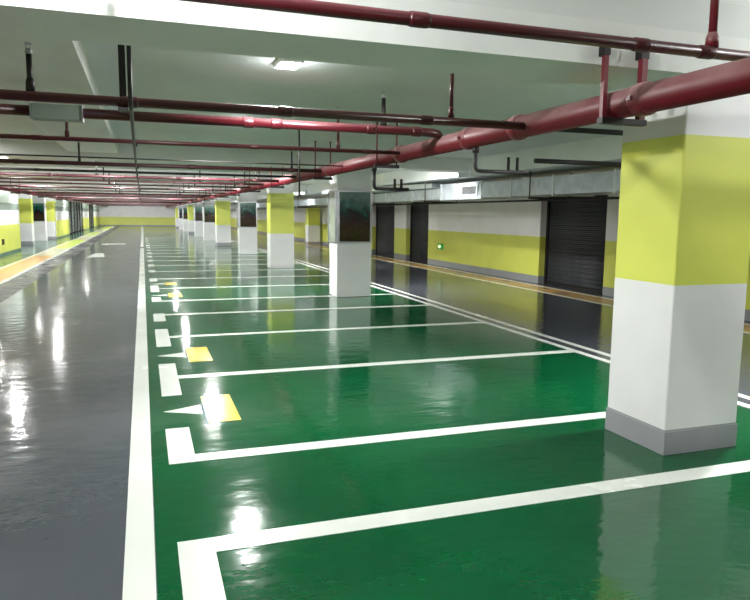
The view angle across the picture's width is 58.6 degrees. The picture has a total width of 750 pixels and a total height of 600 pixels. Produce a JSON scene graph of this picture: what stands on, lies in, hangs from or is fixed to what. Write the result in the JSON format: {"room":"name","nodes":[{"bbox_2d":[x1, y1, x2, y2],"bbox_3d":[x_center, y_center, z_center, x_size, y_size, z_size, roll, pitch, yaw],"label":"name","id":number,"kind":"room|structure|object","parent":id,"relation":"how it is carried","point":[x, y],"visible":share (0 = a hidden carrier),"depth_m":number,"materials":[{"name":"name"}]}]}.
{"room":"parking garage","nodes":[
{"label":"parking garage","id":0,"kind":"room"},
{"bbox_2d":[0,187,20,256],"bbox_3d":[-10.308,-1.741,14.577,0.300,2.760,27.520,-2,8,-19],"label":"wall","id":1,"kind":"structure","parent":0,"point":[9,203],"depth_m":25.44,"materials":[{"name":"paint"}]},
{"bbox_2d":[0,179,307,191],"bbox_3d":[-7.378,-4.382,25.644,19.000,0.252,0.560,-2,8,-19],"label":"ceiling beam","id":2,"kind":"structure","parent":1,"relation":"attached to","point":[303,188],"depth_m":24.74,"materials":[{"name":"white paint"}]},
{"bbox_2d":[0,139,470,172],"bbox_3d":[-2.727,-2.634,12.288,19.000,0.252,0.560,-2,8,-19],"label":"ceiling beam","id":3,"kind":"structure","parent":1,"relation":"attached to","point":[7,146],"depth_m":11.98,"materials":[{"name":"white paint"}]},
{"bbox_2d":[0,226,106,267],"bbox_3d":[-18.772,-3.071,36.059,4.150,0.200,90.600,-2,8,-19],"label":"floor","id":4,"kind":"structure","parent":0,"point":[26,251],"depth_m":29.99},
{"bbox_2d":[18,194,34,244],"bbox_3d":[-16.904,-3.940,32.328,0.602,2.506,0.612,-2,8,-19],"label":"pillar","id":5,"kind":"structure","parent":4,"relation":"on","point":[26,218],"depth_m":32.08,"materials":[{"name":"yellow paint"}]},
{"bbox_2d":[32,195,47,240],"bbox_3d":[-18.583,-4.550,36.980,0.640,2.506,0.635,-2,8,-19],"label":"pillar","id":6,"kind":"structure","parent":4,"relation":"on","point":[39,204],"depth_m":36.74,"materials":[{"name":"paint"}]},
{"bbox_2d":[33,203,44,220],"bbox_3d":[-18.482,-4.817,36.660,0.632,1.000,0.035,-2,8,-19],"label":"poster","id":7,"kind":"object","parent":6,"relation":"attached to","point":[38,208],"depth_m":36.66,"materials":[{"name":"paper"}]},
{"bbox_2d":[46,197,56,238],"bbox_3d":[-19.008,-4.798,38.899,0.672,2.506,0.712,-2,8,-19],"label":"pillar","id":8,"kind":"structure","parent":4,"relation":"on","point":[50,202],"depth_m":38.64,"materials":[{"name":"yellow paint"}]},
{"bbox_2d":[68,201,82,233],"bbox_3d":[-23.255,-6.526,51.757,0.200,2.600,11.780,-2,8,-19],"label":"gate","id":9,"kind":"object","parent":4,"relation":"on","point":[75,208],"visible":0.58,"depth_m":52.13,"materials":[{"name":"metal"}]},
{"bbox_2d":[0,226,113,281],"bbox_3d":[-16.409,-3.149,36.872,0.850,0.200,90.600,-2,8,-19],"label":"trim","id":10,"kind":"structure","parent":0,"point":[7,272],"depth_m":22.97,"materials":[{"name":"paint"}]},
{"bbox_2d":[0,226,107,268],"bbox_3d":[-16.513,-3.140,35.989,0.100,0.003,88.990,-2,8,-19],"label":"kerb line","id":11,"kind":"object","parent":10,"relation":"on","point":[107,226],"visible":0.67,"depth_m":25.61,"materials":[{"name":"beige paint"}]},
{"bbox_2d":[0,226,114,284],"bbox_3d":[-15.790,-3.164,36.237,0.110,0.003,88.990,-2,8,-19],"label":"kerb line","id":12,"kind":"object","parent":10,"relation":"on","point":[28,269],"visible":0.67,"depth_m":20.68,"materials":[{"name":"white paint"}]},
{"bbox_2d":[0,226,120,302],"bbox_3d":[-15.729,-3.172,37.106,0.590,0.200,90.600,-2,8,-19],"label":"floor","id":13,"kind":"structure","parent":0,"point":[9,288],"depth_m":18.27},
{"bbox_2d":[55,196,69,238],"bbox_3d":[-20.153,-5.440,42.844,0.300,2.760,6.800,-2,8,-19],"label":"wall","id":14,"kind":"structure","parent":0,"point":[61,206],"depth_m":42.12,"materials":[{"name":"paint"}]},
{"bbox_2d":[63,196,236,200],"bbox_3d":[-14.135,-6.922,45.044,19.000,0.252,0.560,-2,8,-19],"label":"ceiling beam","id":15,"kind":"structure","parent":14,"relation":"attached to","point":[233,199],"depth_m":44.20,"materials":[{"name":"white paint"}]},
{"bbox_2d":[0,226,157,599],"bbox_3d":[-14.305,-3.316,37.583,2.420,0.006,90.600,-2,8,-19],"label":"floor","id":16,"kind":"structure","parent":0,"point":[68,337],"depth_m":5.03,"materials":[{"name":"paint"}]},
{"bbox_2d":[122,248,156,599],"bbox_3d":[-4.516,-0.081,12.932,0.135,0.003,37.190,-2,8,-19],"label":"lane line","id":17,"kind":"object","parent":16,"relation":"on","point":[139,578],"visible":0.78,"depth_m":3.92,"materials":[{"name":"white paint"}]},
{"bbox_2d":[82,203,88,230],"bbox_3d":[-26.224,-7.722,60.276,0.300,2.760,6.000,-2,8,-19],"label":"wall","id":18,"kind":"structure","parent":0,"point":[85,207],"depth_m":59.59,"materials":[{"name":"paint"}]},
{"bbox_2d":[93,205,99,226],"bbox_3d":[-31.055,-9.537,74.147,0.300,2.760,9.600,-2,8,-19],"label":"wall","id":19,"kind":"structure","parent":0,"point":[96,218],"depth_m":73.36,"materials":[{"name":"paint"}]},
{"bbox_2d":[99,204,175,225],"bbox_3d":[-26.558,-10.341,80.836,19.000,3.160,0.200,-2,8,-19],"label":"wall","id":20,"kind":"structure","parent":0,"point":[141,214],"depth_m":80.08,"materials":[{"name":"paint"}]},
{"bbox_2d":[143,226,182,229],"bbox_3d":[-22.486,-7.784,72.026,4.790,0.006,19.600,-2,8,-19],"label":"floor","id":21,"kind":"structure","parent":0,"point":[144,227],"depth_m":69.23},
{"bbox_2d":[230,196,375,253],"bbox_3d":[-9.633,-6.939,55.487,0.300,2.760,59.200,-2,8,-19],"label":"wall","id":22,"kind":"structure","parent":0,"point":[299,213],"depth_m":39.90,"materials":[{"name":"paint"}]},
{"bbox_2d":[376,203,394,256],"bbox_3d":[0.495,-3.140,26.543,0.190,2.740,2.588,-2,8,-19],"label":"roller shutter","id":23,"kind":"object","parent":22,"relation":"attached to","point":[385,215],"visible":0.56,"depth_m":26.84,"materials":[{"name":"grey"}]},
{"bbox_2d":[0,0,749,184],"bbox_3d":[-13.108,-6.761,42.073,19.000,0.200,82.120,-2,8,-19],"label":"ceiling","id":24,"kind":"structure","parent":0,"point":[157,73],"depth_m":6.26,"materials":[{"name":"white paint"}]},
{"bbox_2d":[0,34,117,152],"bbox_3d":[-3.394,-2.059,7.346,0.790,0.160,8.410,-2,8,-19],"label":"ceiling","id":25,"kind":"structure","parent":24,"relation":"attached to","point":[58,65],"depth_m":5.05,"materials":[{"name":"white paint"}]},
{"bbox_2d":[118,45,128,112],"bbox_3d":[-1.528,-1.421,4.027,0.056,0.545,0.135,-2,8,-19],"label":"hanger","id":26,"kind":"object","parent":24,"relation":"hanging from","point":[121,48],"visible":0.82,"depth_m":4.07,"materials":[{"name":"metal"}]},
{"bbox_2d":[126,45,140,201],"bbox_3d":[-10.523,-4.809,29.948,0.066,0.557,55.813,-2,8,-19],"label":"conduit pipe","id":27,"kind":"object","parent":24,"relation":"hanging from","point":[128,47],"visible":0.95,"depth_m":3.86,"materials":[{"name":"metal"}]},
{"bbox_2d":[18,187,325,196],"bbox_3d":[-9.696,-5.253,32.298,19.000,0.252,0.560,-2,8,-19],"label":"ceiling beam","id":28,"kind":"structure","parent":24,"relation":"attached to","point":[262,193],"depth_m":31.31,"materials":[{"name":"white paint"}]},
{"bbox_2d":[0,42,525,129],"bbox_3d":[-1.950,-1.411,3.852,6.457,0.529,0.079,-2,8,-19],"label":"pipe","id":29,"kind":"object","parent":24,"relation":"hanging from","point":[30,94],"visible":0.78,"depth_m":4.24,"materials":[{"name":"metal"}]},
{"bbox_2d":[25,77,34,90],"bbox_3d":[-1.993,-1.245,3.859,0.051,0.075,0.051,-2,8,-19],"label":"socket","id":30,"kind":"object","parent":29,"relation":"attached to","point":[30,84],"depth_m":3.84,"materials":[{"name":"metal"}]},
{"bbox_2d":[0,187,107,206],"bbox_3d":[-16.688,-5.460,36.152,0.218,0.181,89.800,-2,8,-19],"label":"pipe","id":31,"kind":"object","parent":29,"relation":"attached to","point":[1,188],"visible":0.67,"depth_m":25.32,"materials":[{"name":"metal"}]},
{"bbox_2d":[28,186,215,195],"bbox_3d":[-9.126,-4.018,24.464,6.457,0.314,0.071,-2,8,-19],"label":"pipe","id":32,"kind":"object","parent":31,"relation":"attached to","point":[179,194],"visible":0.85,"depth_m":24.43,"materials":[{"name":"metal"}]},
{"bbox_2d":[37,189,210,196],"bbox_3d":[-9.844,-4.289,26.526,6.457,0.311,0.052,-2,8,-19],"label":"pipe","id":33,"kind":"object","parent":31,"relation":"attached to","point":[121,189],"visible":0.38,"depth_m":26.40,"materials":[{"name":"metal"}]},
{"bbox_2d":[273,58,303,69],"bbox_3d":[-0.662,-1.808,5.103,0.180,0.035,0.280,-2,8,-19],"label":"recessed light","id":34,"kind":"object","parent":24,"relation":"in","point":[287,64],"visible":0.76,"depth_m":5.09,"materials":[{"name":"white"}]},
{"bbox_2d":[277,62,299,68],"bbox_3d":[-0.662,-1.811,5.102,0.150,0.026,0.250,-2,8,-19],"label":"diffuser","id":35,"kind":"object","parent":34,"relation":"attached to","point":[280,65],"depth_m":5.13,"materials":[{"name":"white"}]},
{"bbox_2d":[297,130,300,195],"bbox_3d":[-1.021,-1.862,9.003,0.068,0.920,0.072,-2,8,-19],"label":"rod","id":36,"kind":"object","parent":24,"relation":"hanging from","point":[299,194],"visible":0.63,"depth_m":9.00,"materials":[{"name":"metal"}]},
{"bbox_2d":[294,192,327,197],"bbox_3d":[-3.221,-4.951,30.805,1.550,0.340,6.540,-2,8,-19],"label":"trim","id":37,"kind":"structure","parent":24,"relation":"attached to","point":[303,194],"depth_m":29.20,"materials":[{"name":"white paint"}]},
{"bbox_2d":[308,184,329,193],"bbox_3d":[-0.887,-4.074,24.104,1.550,0.340,6.640,-2,8,-19],"label":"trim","id":38,"kind":"structure","parent":24,"relation":"attached to","point":[315,188],"depth_m":25.64,"materials":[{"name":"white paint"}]},
{"bbox_2d":[313,141,331,179],"bbox_3d":[-0.838,-2.238,10.725,0.310,0.604,0.044,-2,8,-19],"label":"hanger","id":39,"kind":"object","parent":24,"relation":"hanging from","point":[315,177],"visible":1,"depth_m":10.72,"materials":[{"name":"red metal"}]},
{"bbox_2d":[374,122,398,168],"bbox_3d":[0.141,-1.870,7.913,0.310,0.604,0.044,-2,8,-19],"label":"hanger","id":40,"kind":"object","parent":24,"relation":"hanging from","point":[376,165],"visible":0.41,"depth_m":7.91,"materials":[{"name":"red metal"}]},
{"bbox_2d":[372,171,521,186],"bbox_3d":[1.439,-3.200,17.426,1.550,0.340,6.490,-2,8,-19],"label":"ceiling beam","id":41,"kind":"structure","parent":24,"relation":"attached to","point":[409,177],"depth_m":16.11,"materials":[{"name":"white paint"}]},
{"bbox_2d":[166,57,749,207],"bbox_3d":[-10.441,-5.668,38.301,0.228,0.190,89.800,-2,8,-19],"label":"pipe","id":42,"kind":"object","parent":24,"relation":"hanging from","point":[730,79],"visible":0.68,"depth_m":4.30,"materials":[{"name":"metal"}]},
{"bbox_2d":[11,182,225,193],"bbox_3d":[-8.081,-3.628,21.464,6.457,0.308,0.054,-2,8,-19],"label":"pipe","id":43,"kind":"object","parent":42,"relation":"attached to","point":[115,190],"visible":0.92,"depth_m":21.38,"materials":[{"name":"metal"}]},
{"bbox_2d":[0,182,236,191],"bbox_3d":[-7.135,-3.215,18.754,6.457,0.204,0.071,-2,8,-19],"label":"pipe","id":44,"kind":"object","parent":42,"relation":"attached to","point":[114,187],"visible":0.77,"depth_m":18.69,"materials":[{"name":"metal"}]},
{"bbox_2d":[46,195,204,198],"bbox_3d":[-10.628,-4.455,28.791,6.457,0.047,0.048,-2,8,-19],"label":"pipe","id":45,"kind":"object","parent":42,"relation":"attached to","point":[46,195],"visible":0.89,"depth_m":28.75,"materials":[{"name":"metal"}]},
{"bbox_2d":[0,173,250,187],"bbox_3d":[-6.286,-2.954,16.310,6.457,0.308,0.054,-2,8,-19],"label":"pipe","id":46,"kind":"object","parent":42,"relation":"attached to","point":[108,183],"visible":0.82,"depth_m":16.33,"materials":[{"name":"red paint"}]},
{"bbox_2d":[57,197,197,199],"bbox_3d":[-11.934,-4.946,32.540,6.457,0.055,0.056,-2,8,-19],"label":"pipe","id":47,"kind":"object","parent":42,"relation":"attached to","point":[57,197],"visible":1,"depth_m":32.45,"materials":[{"name":"metal"}]},
{"bbox_2d":[65,198,192,200],"bbox_3d":[-13.077,-5.375,35.821,6.457,0.047,0.048,-2,8,-19],"label":"pipe","id":48,"kind":"object","parent":42,"relation":"attached to","point":[65,198],"visible":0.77,"depth_m":35.75,"materials":[{"name":"metal"}]},
{"bbox_2d":[74,200,187,202],"bbox_3d":[-14.590,-5.926,40.023,6.552,0.059,0.060,-2,8,-19],"label":"pipe","id":49,"kind":"object","parent":42,"relation":"attached to","point":[74,200],"visible":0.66,"depth_m":39.97,"materials":[{"name":"metal"}]},
{"bbox_2d":[0,167,263,185],"bbox_3d":[-5.633,-2.706,14.435,6.457,0.312,0.065,-2,8,-19],"label":"pipe","id":50,"kind":"object","parent":42,"relation":"attached to","point":[12,178],"visible":0.88,"depth_m":14.54,"materials":[{"name":"red paint"}]},
{"bbox_2d":[0,160,278,181],"bbox_3d":[-5.029,-2.506,12.698,6.457,0.375,0.076,-2,8,-19],"label":"pipe","id":51,"kind":"object","parent":42,"relation":"attached to","point":[1,173],"visible":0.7,"depth_m":12.84,"materials":[{"name":"red paint"}]},
{"bbox_2d":[0,167,295,177],"bbox_3d":[-4.492,-2.149,11.171,6.457,0.045,0.054,-2,8,-19],"label":"pipe","id":52,"kind":"object","parent":42,"relation":"attached to","point":[1,168],"visible":1,"depth_m":11.35,"materials":[{"name":"metal"}]},
{"bbox_2d":[0,142,321,172],"bbox_3d":[-3.886,-2.076,9.418,6.457,0.375,0.076,-2,8,-19],"label":"pipe","id":53,"kind":"object","parent":42,"relation":"attached to","point":[14,161],"visible":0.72,"depth_m":9.66,"materials":[{"name":"metal"}]},
{"bbox_2d":[0,153,342,166],"bbox_3d":[-3.496,-1.775,8.313,6.457,0.018,0.018,-2,8,-19],"label":"pipe","id":54,"kind":"object","parent":42,"relation":"attached to","point":[0,153],"visible":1,"depth_m":8.59,"materials":[{"name":"metal"}]},
{"bbox_2d":[0,107,399,154],"bbox_3d":[-2.776,-1.713,6.224,6.457,0.467,0.057,-2,8,-19],"label":"pipe","id":55,"kind":"object","parent":42,"relation":"attached to","point":[66,137],"visible":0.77,"depth_m":6.58,"materials":[{"name":"metal"}]},
{"bbox_2d":[83,91,442,139],"bbox_3d":[-0.833,-1.668,5.872,3.208,0.427,0.268,-2,8,-19],"label":"pipe","id":56,"kind":"object","parent":42,"relation":"attached to","point":[101,114],"visible":0.96,"depth_m":5.74,"materials":[{"name":"metal"}]},
{"bbox_2d":[29,101,84,123],"bbox_3d":[-2.490,-1.468,5.236,0.374,0.131,0.156,-2,8,-19],"label":"junction box","id":57,"kind":"object","parent":56,"relation":"attached to","point":[38,111],"visible":0.98,"depth_m":5.18,"materials":[{"name":"grey metal"}]},
{"bbox_2d":[0,104,29,115],"bbox_3d":[-3.988,-1.423,4.720,2.820,0.079,0.080,-2,8,-19],"label":"pipe","id":58,"kind":"object","parent":57,"relation":"attached to","point":[5,109],"visible":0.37,"depth_m":5.11,"materials":[{"name":"metal"}]},
{"bbox_2d":[371,167,408,190],"bbox_3d":[0.193,-1.538,8.508,0.507,0.292,0.075,-2,8,-19],"label":"pipe","id":59,"kind":"object","parent":42,"relation":"attached to","point":[373,169],"visible":0.94,"depth_m":8.49,"materials":[{"name":"metal"}]},
{"bbox_2d":[472,147,527,174],"bbox_3d":[1.115,-1.238,5.945,0.549,0.222,0.058,-2,8,-19],"label":"pipe","id":60,"kind":"object","parent":42,"relation":"attached to","point":[475,150],"visible":0.98,"depth_m":5.94,"materials":[{"name":"metal"}]},
{"bbox_2d":[556,127,622,135],"bbox_3d":[2.719,-1.433,5.860,3.360,0.043,0.044,-2,8,-19],"label":"pipe","id":61,"kind":"object","parent":42,"relation":"attached to","point":[573,130],"visible":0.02,"depth_m":5.53,"materials":[{"name":"metal"}]},
{"bbox_2d":[470,135,622,177],"bbox_3d":[4.053,-2.218,9.919,1.550,0.340,8.410,-2,8,-19],"label":"ceiling beam","id":62,"kind":"structure","parent":24,"relation":"attached to","point":[607,148],"depth_m":11.16,"materials":[{"name":"white paint"}]},
{"bbox_2d":[230,169,620,208],"bbox_3d":[-2.913,-4.408,29.884,0.900,0.500,65.000,-2,8,-19],"label":"air duct","id":63,"kind":"object","parent":62,"relation":"hanging from","point":[608,182],"visible":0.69,"depth_m":12.80,"materials":[{"name":"metal"}]},
{"bbox_2d":[322,183,439,193],"bbox_3d":[0.148,-3.188,19.320,1.800,0.120,6.500,-2,8,-19],"label":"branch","id":64,"kind":"object","parent":63,"relation":"on","point":[429,186],"visible":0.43,"depth_m":17.18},
{"bbox_2d":[235,197,618,209],"bbox_3d":[-2.484,-3.900,28.073,0.040,0.039,64.800,-2,8,-19],"label":"conduit pipe","id":65,"kind":"object","parent":63,"relation":"attached to","point":[590,198],"visible":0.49,"depth_m":13.35,"materials":[{"name":"metal"}]},
{"bbox_2d":[460,184,478,195],"bbox_3d":[2.037,-2.369,14.430,0.020,0.240,0.800,-2,8,-19],"label":"grille","id":66,"kind":"object","parent":63,"relation":"attached to","point":[465,189],"depth_m":14.39,"materials":[{"name":"metal"}]},
{"bbox_2d":[534,158,620,166],"bbox_3d":[2.793,-1.782,8.688,1.640,0.059,0.060,-2,8,-19],"label":"pipe","id":67,"kind":"object","parent":62,"relation":"attached to","point":[536,160],"visible":0.66,"depth_m":8.60,"materials":[{"name":"metal"}]},
{"bbox_2d":[394,203,410,259],"bbox_3d":[1.073,-2.916,24.746,0.300,2.760,1.200,-2,8,-19],"label":"wall","id":68,"kind":"structure","parent":0,"point":[402,212],"depth_m":24.53,"materials":[{"name":"paint"}]},
{"bbox_2d":[143,230,749,599],"bbox_3d":[-7.699,-2.227,29.570,4.790,0.006,71.000,-2,8,-19],"label":"floor","id":69,"kind":"structure","parent":0,"point":[686,540],"depth_m":4.35,"materials":[{"name":"paint"}]},
{"bbox_2d":[165,405,202,413],"bbox_3d":[-1.566,0.903,5.441,0.300,0.003,0.280,-2,8,-19],"label":"triangle","id":70,"kind":"object","parent":69,"relation":"on","point":[196,409],"visible":1,"depth_m":5.44,"materials":[{"name":"paint"}]},
{"bbox_2d":[182,204,187,230],"bbox_3d":[-16.641,-7.336,59.036,0.735,2.506,0.595,-2,8,-19],"label":"pillar","id":71,"kind":"structure","parent":69,"relation":"on","point":[184,207],"depth_m":58.74,"materials":[{"name":"paint"}]},
{"bbox_2d":[187,203,194,233],"bbox_3d":[-14.345,-6.480,52.498,0.712,2.506,0.572,-2,8,-19],"label":"pillar","id":72,"kind":"structure","parent":69,"relation":"on","point":[190,205],"depth_m":52.21,"materials":[{"name":"yellow paint"}]},
{"bbox_2d":[193,201,202,236],"bbox_3d":[-12.071,-5.619,45.915,0.735,2.506,0.595,-2,8,-19],"label":"pillar","id":73,"kind":"structure","parent":69,"relation":"on","point":[197,208],"depth_m":45.65,"materials":[{"name":"paint"}]},
{"bbox_2d":[185,347,212,361],"bbox_3d":[-2.022,0.618,7.646,0.250,0.003,0.800,-2,8,-19],"label":"square","id":74,"kind":"object","parent":69,"relation":"on","point":[195,354],"visible":1,"depth_m":7.61,"materials":[{"name":"paint"}]},
{"bbox_2d":[202,198,215,240],"bbox_3d":[-9.800,-4.773,39.455,0.735,2.506,0.595,-2,8,-19],"label":"pillar","id":75,"kind":"structure","parent":69,"relation":"on","point":[208,207],"depth_m":39.21,"materials":[{"name":"paint"}]},
{"bbox_2d":[204,206,214,221],"bbox_3d":[-9.691,-5.044,39.165,0.622,0.950,0.022,-2,8,-19],"label":"poster","id":76,"kind":"object","parent":75,"relation":"attached to","point":[209,211],"depth_m":39.15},
{"bbox_2d":[200,394,240,422],"bbox_3d":[-1.291,0.892,5.546,0.250,0.003,0.780,-2,8,-19],"label":"square","id":77,"kind":"object","parent":69,"relation":"on","point":[218,408],"visible":1,"depth_m":5.51,"materials":[{"name":"paint"}]},
{"bbox_2d":[215,196,230,245],"bbox_3d":[-7.565,-3.955,33.210,0.712,2.506,0.572,-2,8,-19],"label":"pillar","id":78,"kind":"structure","parent":69,"relation":"on","point":[222,205],"depth_m":32.96,"materials":[{"name":"yellow paint"}]},
{"bbox_2d":[149,275,328,281],"bbox_3d":[-3.171,-0.553,16.748,4.710,0.003,0.800,-2,8,-19],"label":"parking line","id":79,"kind":"object","parent":69,"relation":"on","point":[151,279],"visible":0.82,"depth_m":16.78,"materials":[{"name":"white paint"}]},
{"bbox_2d":[150,284,328,291],"bbox_3d":[-2.534,-0.314,14.921,4.710,0.003,1.300,-2,8,-19],"label":"parking line","id":80,"kind":"object","parent":69,"relation":"on","point":[154,288],"visible":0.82,"depth_m":14.57,"materials":[{"name":"white paint"}]},
{"bbox_2d":[236,192,256,253],"bbox_3d":[-5.107,-3.086,26.586,0.735,2.506,0.595,-2,8,-19],"label":"pillar","id":81,"kind":"structure","parent":69,"relation":"on","point":[246,204],"depth_m":26.34,"materials":[{"name":"paint"}]},
{"bbox_2d":[240,202,255,226],"bbox_3d":[-4.998,-3.358,26.296,0.622,0.950,0.022,-2,8,-19],"label":"poster","id":82,"kind":"object","parent":81,"relation":"attached to","point":[247,209],"depth_m":26.29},
{"bbox_2d":[151,294,394,301],"bbox_3d":[-1.917,-0.082,13.150,4.710,0.003,0.680,-2,8,-19],"label":"parking line","id":83,"kind":"object","parent":69,"relation":"on","point":[154,299],"visible":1,"depth_m":12.67,"materials":[{"name":"white paint"}]},
{"bbox_2d":[267,183,293,268],"bbox_3d":[-2.812,-2.204,19.837,0.700,2.506,0.560,-2,8,-19],"label":"pillar","id":84,"kind":"structure","parent":69,"relation":"on","point":[280,201],"depth_m":19.59,"materials":[{"name":"yellow paint"}]},
{"bbox_2d":[153,304,429,321],"bbox_3d":[-1.179,0.196,11.031,4.710,0.003,0.800,-2,8,-19],"label":"parking line","id":85,"kind":"object","parent":69,"relation":"on","point":[157,317],"visible":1,"depth_m":11.01,"materials":[{"name":"white paint"}]},
{"bbox_2d":[155,322,482,346],"bbox_3d":[-0.605,0.411,9.382,4.710,0.003,1.280,-2,8,-19],"label":"parking line","id":86,"kind":"object","parent":69,"relation":"on","point":[162,335],"visible":1,"depth_m":9.07,"materials":[{"name":"white paint"}]},
{"bbox_2d":[328,168,371,296],"bbox_3d":[-0.502,-1.337,13.214,0.735,2.506,0.595,-2,8,-19],"label":"pillar","id":87,"kind":"structure","parent":69,"relation":"on","point":[350,193],"depth_m":12.98,"materials":[{"name":"paint"}]},
{"bbox_2d":[329,192,334,240],"bbox_3d":[-0.830,-1.633,13.080,0.022,0.950,0.482,-2,8,-19],"label":"poster","id":88,"kind":"object","parent":87,"relation":"attached to","point":[331,194],"depth_m":13.08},
{"bbox_2d":[339,192,369,241],"bbox_3d":[-0.393,-1.608,12.925,0.622,0.950,0.022,-2,8,-19],"label":"poster","id":89,"kind":"object","parent":87,"relation":"attached to","point":[354,207],"depth_m":12.91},
{"bbox_2d":[158,350,572,396],"bbox_3d":[0.139,0.691,7.245,4.710,0.003,1.320,-2,8,-19],"label":"parking line","id":90,"kind":"object","parent":69,"relation":"on","point":[169,378],"visible":1,"depth_m":6.92,"materials":[{"name":"white paint"}]},
{"bbox_2d":[165,412,605,464],"bbox_3d":[0.786,0.934,5.389,4.710,0.003,0.740,-2,8,-19],"label":"parking line","id":91,"kind":"object","parent":69,"relation":"on","point":[180,448],"visible":0.82,"depth_m":4.77,"materials":[{"name":"white paint"}]},
{"bbox_2d":[177,460,749,599],"bbox_3d":[1.590,1.236,3.079,4.710,0.003,2.030,-2,8,-19],"label":"parking line","id":92,"kind":"object","parent":69,"relation":"on","point":[201,579],"visible":1,"depth_m":3.52,"materials":[{"name":"white paint"}]},
{"bbox_2d":[605,94,749,455],"bbox_3d":[2.170,-0.233,4.758,0.642,2.506,0.612,-2,8,-19],"label":"pillar","id":93,"kind":"structure","parent":69,"relation":"on","point":[683,250],"depth_m":4.53,"materials":[{"name":"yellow paint"}]},
{"bbox_2d":[428,177,546,282],"bbox_3d":[3.012,-2.187,19.179,0.300,2.760,6.680,-2,8,-19],"label":"wall","id":94,"kind":"structure","parent":0,"point":[502,239],"depth_m":18.25,"materials":[{"name":"paint"}]},
{"bbox_2d":[0,165,329,184],"bbox_3d":[-5.028,-3.499,18.896,19.000,0.252,0.560,-2,8,-19],"label":"ceiling beam","id":95,"kind":"structure","parent":94,"relation":"attached to","point":[323,182],"depth_m":18.21,"materials":[{"name":"white paint"}]},
{"bbox_2d":[410,202,428,262],"bbox_3d":[1.638,-2.711,23.262,0.190,2.740,1.988,-2,8,-19],"label":"roller shutter","id":96,"kind":"object","parent":94,"relation":"attached to","point":[419,214],"visible":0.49,"depth_m":23.55,"materials":[{"name":"grey"}]},
{"bbox_2d":[231,230,749,409],"bbox_3d":[-7.122,-3.555,40.053,3.200,0.006,90.600,-2,8,-19],"label":"floor","id":97,"kind":"structure","parent":0,"point":[583,323],"depth_m":12.30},
{"bbox_2d":[232,241,749,408],"bbox_3d":[-8.304,-3.414,38.812,0.090,0.003,88.990,-2,8,-19],"label":"edge line","id":98,"kind":"object","parent":97,"relation":"on","point":[467,316],"visible":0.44,"depth_m":9.43,"materials":[{"name":"white paint"}]},
{"bbox_2d":[233,240,749,399],"bbox_3d":[-8.087,-3.421,38.887,0.090,0.003,88.990,-2,8,-19],"label":"edge line","id":99,"kind":"object","parent":97,"relation":"on","point":[498,321],"visible":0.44,"depth_m":9.86,"materials":[{"name":"white paint"}]},
{"bbox_2d":[231,229,749,331],"bbox_3d":[-5.271,-3.520,40.703,0.720,0.200,90.600,-2,8,-19],"label":"trim","id":100,"kind":"structure","parent":0,"point":[746,328],"depth_m":16.30,"materials":[{"name":"paint"}]},
{"bbox_2d":[305,197,319,244],"bbox_3d":[-3.305,-4.193,35.431,0.662,2.506,0.612,-2,8,-19],"label":"pillar","id":101,"kind":"structure","parent":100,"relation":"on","point":[312,215],"depth_m":35.20,"materials":[{"name":"yellow paint"}]},
{"bbox_2d":[232,230,749,333],"bbox_3d":[-5.308,-3.514,39.842,0.090,0.003,88.990,-2,8,-19],"label":"kerb line","id":102,"kind":"object","parent":100,"relation":"on","point":[232,230],"visible":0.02,"depth_m":15.57,"materials":[{"name":"beige paint"}]},
{"bbox_2d":[261,234,749,324],"bbox_3d":[-4.689,-3.534,40.055,0.080,0.003,88.990,-2,8,-19],"label":"kerb line","id":103,"kind":"object","parent":100,"relation":"on","point":[261,234],"visible":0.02,"depth_m":16.78,"materials":[{"name":"beige paint"}]},
{"bbox_2d":[234,229,749,323],"bbox_3d":[-3.853,-3.568,41.190,2.280,0.200,90.600,-2,8,-19],"label":"floor","id":104,"kind":"structure","parent":0,"point":[414,261],"depth_m":16.35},
{"bbox_2d":[602,194,749,320],"bbox_3d":[6.201,-0.989,10.022,0.300,2.760,8.020,-2,8,-19],"label":"wall","id":105,"kind":"structure","parent":0,"point":[612,204],"depth_m":13.57,"materials":[{"name":"paint"}]},
{"bbox_2d":[0,0,749,88],"bbox_3d":[0.201,-1.534,3.881,19.000,0.252,0.560,-2,8,-19],"label":"ceiling beam","id":106,"kind":"structure","parent":105,"relation":"attached to","point":[167,24],"depth_m":3.64,"materials":[{"name":"white paint"}]},
{"bbox_2d":[544,172,607,292],"bbox_3d":[4.540,-1.620,14.930,0.190,2.740,2.408,-2,8,-19],"label":"roller shutter","id":107,"kind":"object","parent":105,"relation":"attached to","point":[575,229],"visible":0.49,"depth_m":15.00,"materials":[{"name":"grey"}]},
{"bbox_2d":[709,0,749,5],"bbox_3d":[0.262,-2.055,3.653,19.000,0.440,0.220,-2,8,-19],"label":"trim","id":108,"kind":"structure","parent":0,"point":[738,2],"depth_m":4.27,"materials":[{"name":"white paint"}]},
{"bbox_3d":[1.683,-1.640,-0.439,19.000,0.200,8.480,-2,8,-19],"label":"ceiling","id":109,"kind":"structure","parent":0,"visible":0},
{"bbox_2d":[178,0,749,60],"bbox_3d":[0.167,-1.600,2.943,10.070,0.759,0.082,-2,8,-19],"label":"pipe","id":110,"kind":"object","parent":109,"relation":"attached to","point":[416,19],"visible":1,"depth_m":3.10,"materials":[{"name":"metal"}]},
{"bbox_2d":[597,47,649,126],"bbox_3d":[1.498,-1.289,4.031,0.326,0.455,0.065,-2,8,-19],"label":"hanger","id":111,"kind":"object","parent":110,"relation":"hanging from","point":[642,58],"visible":0.8,"depth_m":4.00,"materials":[{"name":"red metal"}]},
{"bbox_2d":[705,32,718,47],"bbox_3d":[1.785,-1.376,3.536,0.070,0.075,0.070,-2,8,-19],"label":"socket","id":112,"kind":"object","parent":110,"relation":"attached to","point":[712,38],"depth_m":3.51,"materials":[{"name":"red paint"}]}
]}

